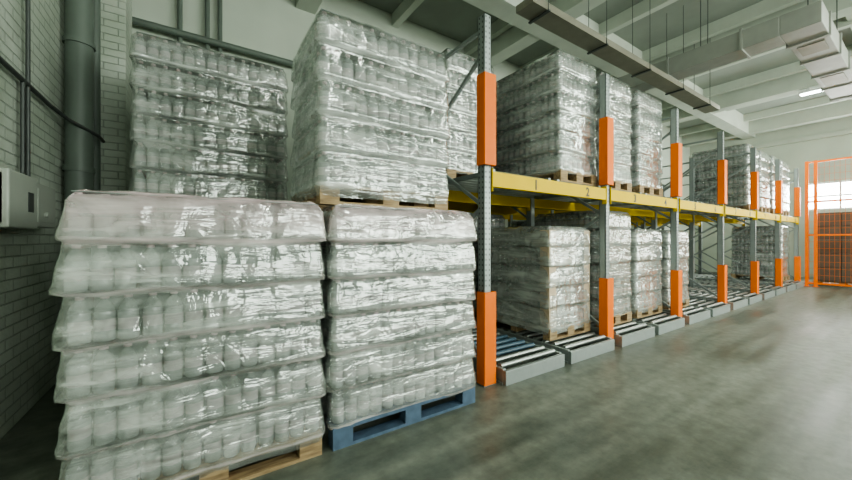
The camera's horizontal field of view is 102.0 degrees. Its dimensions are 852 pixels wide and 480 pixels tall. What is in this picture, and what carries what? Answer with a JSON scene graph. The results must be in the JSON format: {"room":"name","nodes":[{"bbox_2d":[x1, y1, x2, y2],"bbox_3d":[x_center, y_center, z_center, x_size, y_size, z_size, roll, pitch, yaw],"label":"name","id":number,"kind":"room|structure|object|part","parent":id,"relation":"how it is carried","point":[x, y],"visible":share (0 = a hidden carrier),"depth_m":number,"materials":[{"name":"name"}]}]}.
{"room":"distribution center","nodes":[
{"label":"distribution center","id":0,"kind":"room"},
{"bbox_2d":[0,0,63,439],"bbox_3d":[-0.934,-1.700,-0.924,0.300,6.200,14.100,0,0,-34],"label":"wall","id":1,"kind":"structure","parent":0,"point":[29,366],"depth_m":2.86,"materials":[{"name":"paint"}]},
{"bbox_2d":[0,167,54,228],"bbox_3d":[-2.984,-0.270,2.559,0.155,0.380,0.970,0,0,-34],"label":"wall control box","id":2,"kind":"object","parent":1,"relation":"attached to","point":[25,203],"visible":1,"depth_m":2.40,"materials":[{"name":"paint"}]},
{"bbox_3d":[-2.848,-0.270,2.488,0.003,0.140,0.100,0,0,-34],"label":"switch panel","id":3,"kind":"part","parent":2,"relation":"part of","materials":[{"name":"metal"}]},
{"bbox_2d":[0,0,104,200],"bbox_3d":[-3.167,-1.375,2.975,0.283,5.550,2.065,0,0,-34],"label":"pipe","id":4,"kind":"object","parent":1,"relation":"attached to","point":[81,39],"visible":0.65,"depth_m":3.47,"materials":[{"name":"metal"}]},
{"bbox_2d":[101,0,131,244],"bbox_3d":[-3.929,-1.700,4.231,0.440,6.200,0.500,0,0,-34],"label":"brick pillar","id":5,"kind":"structure","parent":0,"point":[116,15],"depth_m":4.09,"materials":[{"name":"white brick"}]},
{"bbox_2d":[132,0,689,264],"bbox_3d":[3.739,-1.700,10.488,20.140,6.200,0.300,0,0,-34],"label":"wall","id":6,"kind":"structure","parent":0,"point":[278,28],"depth_m":6.10,"materials":[{"name":"paint"}]},
{"bbox_2d":[132,0,292,66],"bbox_3d":[-2.722,-1.375,5.838,4.050,5.550,0.135,0,0,-34],"label":"pipes","id":7,"kind":"object","parent":6,"relation":"attached to","point":[179,32],"visible":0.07,"depth_m":5.38,"materials":[{"name":"metal"}]},
{"bbox_2d":[0,271,851,479],"bbox_3d":[7.568,1.450,4.748,20.740,0.100,14.100,0,0,-34],"label":"floor","id":8,"kind":"structure","parent":0,"point":[761,390],"depth_m":2.66,"materials":[{"name":"concrete"}]},
{"bbox_2d":[48,189,326,479],"bbox_3d":[-1.401,0.571,2.249,1.292,1.657,0.873,0,0,-34],"label":"pallet","id":9,"kind":"object","parent":8,"relation":"on","point":[191,345],"visible":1,"depth_m":1.89,"materials":[{"name":"plastic"}]},
{"bbox_2d":[320,204,476,450],"bbox_3d":[-0.323,0.571,2.971,1.334,1.657,0.877,0,0,-34],"label":"pallet","id":10,"kind":"object","parent":8,"relation":"on","point":[398,287],"visible":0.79,"depth_m":2.60,"materials":[{"name":"plastic"}]},
{"bbox_2d":[290,8,449,209],"bbox_3d":[-0.490,-0.957,3.038,1.201,1.406,0.842,0,0,-34],"label":"pallet","id":11,"kind":"object","parent":10,"relation":"on","point":[370,104],"visible":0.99,"depth_m":2.71,"materials":[{"name":"clear plastic"}]},
{"bbox_2d":[345,13,803,386],"bbox_3d":[4.966,-0.390,8.415,13.056,3.580,3.850,0,0,-34],"label":"rack","id":12,"kind":"object","parent":8,"relation":"on","point":[484,193],"visible":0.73,"depth_m":4.82,"materials":[{"name":"metal"}]},
{"bbox_2d":[441,48,493,178],"bbox_3d":[0.260,-1.548,4.887,0.844,1.657,1.211,0,0,-34],"label":"pallet","id":13,"kind":"object","parent":12,"relation":"on","point":[462,116],"visible":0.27,"depth_m":4.38,"materials":[{"name":"clear plastic"}]},
{"bbox_2d":[470,213,504,316],"bbox_3d":[0.695,0.393,6.116,0.844,1.656,1.210,0,0,-34],"label":"pallet","id":14,"kind":"object","parent":12,"relation":"on","point":[497,221],"visible":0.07,"depth_m":5.61,"materials":[{"name":"plastic"}]},
{"bbox_2d":[510,220,525,226],"bbox_3d":[2.485,0.392,7.309,0.844,1.657,1.211,0,0,-34],"label":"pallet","id":15,"kind":"object","parent":12,"relation":"on","point":[515,223],"visible":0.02,"depth_m":7.51,"materials":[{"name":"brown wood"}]},
{"bbox_2d":[491,225,589,340],"bbox_3d":[1.534,0.518,4.870,0.905,1.407,1.166,0,0,-34],"label":"pallet","id":16,"kind":"object","parent":12,"relation":"on","point":[536,279],"visible":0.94,"depth_m":4.50,"materials":[{"name":"plastic"}]},
{"bbox_2d":[494,49,596,185],"bbox_3d":[1.642,-1.547,4.909,0.844,1.656,1.210,0,0,-34],"label":"pallet","id":17,"kind":"object","parent":12,"relation":"on","point":[543,111],"visible":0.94,"depth_m":4.54,"materials":[{"name":"clear plastic"}]},
{"bbox_2d":[535,209,631,326],"bbox_3d":[2.448,0.393,5.483,0.844,1.656,1.210,0,0,-34],"label":"pallet","id":18,"kind":"object","parent":12,"relation":"on","point":[622,314],"visible":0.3,"depth_m":5.09,"materials":[{"name":"plastic"}]},
{"bbox_2d":[583,72,631,191],"bbox_3d":[2.449,-1.548,5.482,0.844,1.657,1.211,0,0,-34],"label":"pallet","id":19,"kind":"object","parent":12,"relation":"on","point":[619,95],"visible":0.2,"depth_m":5.08,"materials":[{"name":"clear plastic"}]},
{"bbox_2d":[610,229,662,318],"bbox_3d":[3.317,0.518,6.059,0.905,1.407,1.166,0,0,-34],"label":"pallet","id":20,"kind":"object","parent":12,"relation":"on","point":[644,242],"visible":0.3,"depth_m":5.55,"materials":[{"name":"plastic"}]},
{"bbox_2d":[621,90,662,196],"bbox_3d":[3.316,-1.547,6.062,0.844,1.656,1.210,0,0,-34],"label":"pallet","id":21,"kind":"object","parent":12,"relation":"on","point":[645,125],"visible":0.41,"depth_m":5.54,"materials":[{"name":"plastic"}]},
{"bbox_2d":[652,230,688,309],"bbox_3d":[4.238,0.518,6.674,0.905,1.407,1.166,0,0,-34],"label":"pallet","id":22,"kind":"object","parent":12,"relation":"on","point":[665,234],"visible":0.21,"depth_m":6.20,"materials":[{"name":"clear plastic"}]},
{"bbox_2d":[691,143,758,210],"bbox_3d":[7.817,-1.548,9.063,0.844,1.657,1.211,0,0,-34],"label":"pallet","id":23,"kind":"object","parent":12,"relation":"on","point":[738,185],"visible":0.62,"depth_m":8.71,"materials":[{"name":"plastic"}]},
{"bbox_2d":[731,225,789,280],"bbox_3d":[10.475,0.392,10.835,0.844,1.657,1.211,0,0,-34],"label":"pallet","id":24,"kind":"object","parent":12,"relation":"on","point":[765,252],"visible":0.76,"depth_m":10.55,"materials":[{"name":"clear plastic"}]},
{"bbox_2d":[758,149,769,212],"bbox_3d":[8.684,-1.547,9.643,0.844,1.656,1.210,0,0,-34],"label":"pallet","id":25,"kind":"object","parent":12,"relation":"on","point":[763,159],"visible":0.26,"depth_m":9.11,"materials":[{"name":"clear plastic"}]},
{"bbox_2d":[769,155,780,213],"bbox_3d":[9.607,-1.548,10.256,0.844,1.657,1.211,0,0,-34],"label":"pallet","id":26,"kind":"object","parent":12,"relation":"on","point":[772,158],"visible":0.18,"depth_m":9.61,"materials":[{"name":"clear plastic"}]},
{"bbox_2d":[780,160,789,215],"bbox_3d":[10.474,-1.547,10.836,0.844,1.656,1.210,0,0,-34],"label":"pallet","id":27,"kind":"object","parent":12,"relation":"on","point":[784,169],"visible":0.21,"depth_m":10.33,"materials":[{"name":"clear plastic"}]},
{"bbox_2d":[804,156,851,286],"bbox_3d":[13.741,-0.490,7.243,0.140,3.780,7.940,0,0,-34],"label":"mesh fence","id":28,"kind":"object","parent":8,"relation":"on","point":[815,282],"visible":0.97,"depth_m":10.31,"materials":[{"name":"metal"}]},
{"bbox_2d":[813,212,851,286],"bbox_3d":[12.866,0.281,10.626,0.990,2.239,1.140,0,0,-34],"label":"wooden pallet","id":29,"kind":"object","parent":8,"relation":"on","point":[837,219],"visible":0.71,"depth_m":10.44,"materials":[{"name":"brown wood"}]},
{"bbox_3d":[-2.334,0.571,3.790,1.378,1.657,0.879,0,0,-34],"label":"pallet","id":30,"kind":"object","parent":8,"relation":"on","visible":0},
{"bbox_2d":[129,31,288,199],"bbox_3d":[-2.318,-1.093,3.802,1.378,1.657,0.883,0,0,-34],"label":"pallet","id":31,"kind":"object","parent":30,"relation":"on","point":[205,122],"visible":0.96,"depth_m":3.44,"materials":[{"name":"clear plastic"}]},
{"bbox_2d":[296,0,851,146],"bbox_3d":[7.568,-4.590,4.748,20.740,0.820,14.100,0,0,-34],"label":"ceiling","id":32,"kind":"structure","parent":0,"point":[755,95],"depth_m":8.01,"materials":[{"name":"concrete"}]},
{"bbox_2d":[516,0,719,113],"bbox_3d":[4.122,-3.938,6.476,6.755,1.725,0.340,0,0,-34],"label":"cable tray","id":33,"kind":"object","parent":32,"relation":"hanging from","point":[542,13],"visible":0.91,"depth_m":5.69,"materials":[{"name":"metal"}]},
{"bbox_2d":[617,0,851,102],"bbox_3d":[6.311,-4.018,8.703,4.720,1.565,5.525,0,0,-34],"label":"ventilation duct","id":34,"kind":"object","parent":32,"relation":"attached to","point":[809,31],"visible":0.68,"depth_m":6.06,"materials":[{"name":"metal"}]},
{"bbox_2d":[798,87,821,95],"bbox_3d":[10.863,-4.117,9.169,0.180,0.156,1.300,0,0,-34],"label":"lamp","id":35,"kind":"object","parent":32,"relation":"attached to","point":[808,91],"visible":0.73,"depth_m":9.51,"materials":[{"name":"white plastic"}]},
{"bbox_2d":[690,116,851,277],"bbox_3d":[16.070,-1.700,10.419,0.300,6.200,13.500,0,0,-34],"label":"wall","id":36,"kind":"structure","parent":0,"point":[795,155],"depth_m":12.99,"materials":[{"name":"paint"}]},
{"bbox_2d":[689,129,851,157],"bbox_3d":[15.895,-3.775,10.302,0.120,0.150,13.500,0,0,-34],"label":"trim","id":37,"kind":"structure","parent":36,"relation":"attached to","point":[848,131],"depth_m":12.85,"materials":[{"name":"concrete"}]},
{"bbox_2d":[809,181,851,208],"bbox_3d":[15.209,-1.600,11.618,0.020,0.980,3.230,0,0,-34],"label":"glass","id":38,"kind":"object","parent":36,"relation":"attached to","point":[833,189],"visible":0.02,"depth_m":12.46,"materials":[{"name":"white glass"}]},
{"bbox_2d":[809,180,851,209],"bbox_3d":[15.209,-1.600,11.618,0.080,1.000,3.250,0,0,-34],"label":"frame","id":39,"kind":"object","parent":36,"relation":"attached to","point":[840,194],"visible":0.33,"depth_m":12.28,"materials":[{"name":"white plastic"}]}
]}

